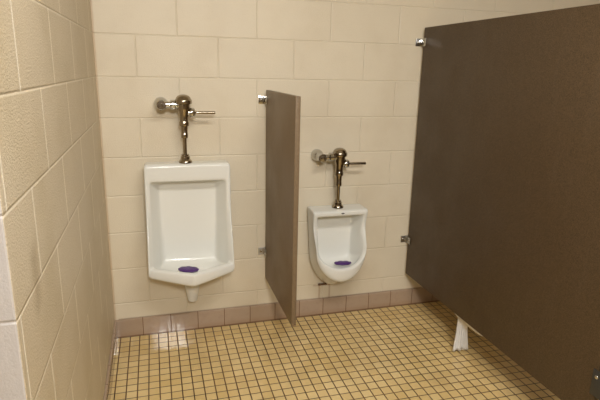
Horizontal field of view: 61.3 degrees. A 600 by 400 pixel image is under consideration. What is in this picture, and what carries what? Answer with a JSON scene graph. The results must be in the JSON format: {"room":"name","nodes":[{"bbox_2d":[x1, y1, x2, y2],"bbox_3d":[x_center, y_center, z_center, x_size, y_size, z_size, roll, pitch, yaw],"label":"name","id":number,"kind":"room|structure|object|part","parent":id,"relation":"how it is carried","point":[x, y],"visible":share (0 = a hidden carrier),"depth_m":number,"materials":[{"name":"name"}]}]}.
{"room":"public restroom","nodes":[
{"label":"public restroom","id":0,"kind":"room"},
{"bbox_2d":[0,0,114,399],"bbox_3d":[-1.482,-0.213,1.491,1.500,2.560,1.770,-3,15,-16],"label":"wall","id":1,"kind":"structure","parent":0,"point":[57,319],"depth_m":1.29,"materials":[{"name":"beige tile"}]},
{"bbox_2d":[103,321,117,399],"bbox_3d":[-0.781,0.939,1.998,0.010,0.108,1.760,-3,15,-16],"label":"baseboard","id":2,"kind":"structure","parent":1,"relation":"attached to","point":[110,373],"depth_m":2.44,"materials":[{"name":"tile"}]},
{"bbox_2d":[111,301,559,399],"bbox_3d":[0.518,1.394,0.769,4.800,0.100,5.000,-3,15,-16],"label":"floor","id":3,"kind":"structure","parent":0,"point":[404,352],"depth_m":2.64,"materials":[{"name":"tile"}]},
{"bbox_2d":[90,0,599,319],"bbox_3d":[0.539,-0.565,3.025,3.350,2.560,0.150,-3,15,-16],"label":"wall","id":4,"kind":"structure","parent":0,"point":[354,66],"depth_m":2.78,"materials":[{"name":"beige tile"}]},
{"bbox_2d":[154,94,214,163],"bbox_3d":[-0.586,-0.367,2.593,0.299,0.344,0.130,-3,15,-16],"label":"valve","id":5,"kind":"object","parent":4,"relation":"attached to","point":[182,102],"visible":1,"depth_m":2.54,"materials":[{"name":"silver metal"}]},
{"bbox_3d":[-0.489,-0.443,2.571,0.117,0.016,0.016,-2,15,-12],"label":"handle","id":6,"kind":"part","parent":5,"relation":"part of","materials":[{"name":"silver metal"}]},
{"bbox_2d":[144,160,234,301],"bbox_3d":[-0.572,0.200,2.647,0.441,0.780,0.327,-3,15,-16],"label":"urinal","id":7,"kind":"object","parent":4,"relation":"attached to","point":[188,206],"visible":1,"depth_m":2.69,"materials":[{"name":"white ceramic"}]},
{"bbox_2d":[178,266,198,271],"bbox_3d":[-0.592,0.366,2.687,0.112,0.012,0.074,3,15,8],"label":"mat","id":8,"kind":"object","parent":7,"relation":"on","point":[183,268],"visible":1,"depth_m":2.68,"materials":[{"name":"purple plastic"}]},
{"bbox_3d":[-0.595,0.476,2.796,0.088,0.170,0.088,-3,15,-16],"label":"drain spout","id":9,"kind":"part","parent":7,"relation":"part of","materials":[{"name":"white ceramic"}]},
{"bbox_2d":[115,287,438,337],"bbox_3d":[0.559,0.640,3.264,3.300,0.108,0.010,-3,15,-16],"label":"baseboard","id":10,"kind":"structure","parent":4,"relation":"attached to","point":[149,325],"depth_m":3.04,"materials":[{"name":"tile"}]},
{"bbox_2d":[258,90,300,325],"bbox_3d":[-0.103,0.004,2.572,0.096,1.077,0.622,-3,15,-16],"label":"screen panel","id":11,"kind":"object","parent":4,"relation":"attached to","point":[283,110],"visible":1,"depth_m":2.46,"materials":[{"name":"brown laminate"}]},
{"bbox_2d":[307,204,367,285],"bbox_3d":[0.218,0.298,2.949,0.330,0.514,0.244,-3,15,-16],"label":"urinal","id":12,"kind":"object","parent":4,"relation":"attached to","point":[334,234],"visible":0.98,"depth_m":2.96,"materials":[{"name":"white ceramic"}]},
{"bbox_2d":[334,261,350,264],"bbox_3d":[0.250,0.366,2.960,0.104,0.012,0.058,-1,15,-10],"label":"mat","id":13,"kind":"object","parent":12,"relation":"on","point":[336,262],"visible":1,"depth_m":2.95,"materials":[{"name":"purple plastic"}]},
{"bbox_2d":[311,148,365,208],"bbox_3d":[0.221,-0.131,2.893,0.299,0.344,0.130,-3,15,-16],"label":"valve","id":14,"kind":"object","parent":4,"relation":"attached to","point":[338,155],"visible":1,"depth_m":2.84,"materials":[{"name":"silver metal"}]},
{"bbox_3d":[0.318,-0.207,2.871,0.117,0.016,0.016,-2,15,-12],"label":"handle","id":15,"kind":"part","parent":14,"relation":"part of","materials":[{"name":"silver metal"}]},
{"bbox_2d":[401,4,599,399],"bbox_3d":[0.901,-0.072,2.360,0.098,1.486,1.527,-3,15,-16],"label":"partition","id":16,"kind":"object","parent":4,"relation":"attached to","point":[504,224],"depth_m":2.18,"materials":[{"name":"brown laminate"}]},
{"bbox_2d":[452,314,481,351],"bbox_3d":[0.895,0.699,2.672,0.089,0.295,0.385,-3,15,-16],"label":"toilet paper","id":17,"kind":"object","parent":16,"relation":"hanging from","point":[461,335],"visible":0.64,"depth_m":2.73,"materials":[{"name":"white paper"}]}
]}

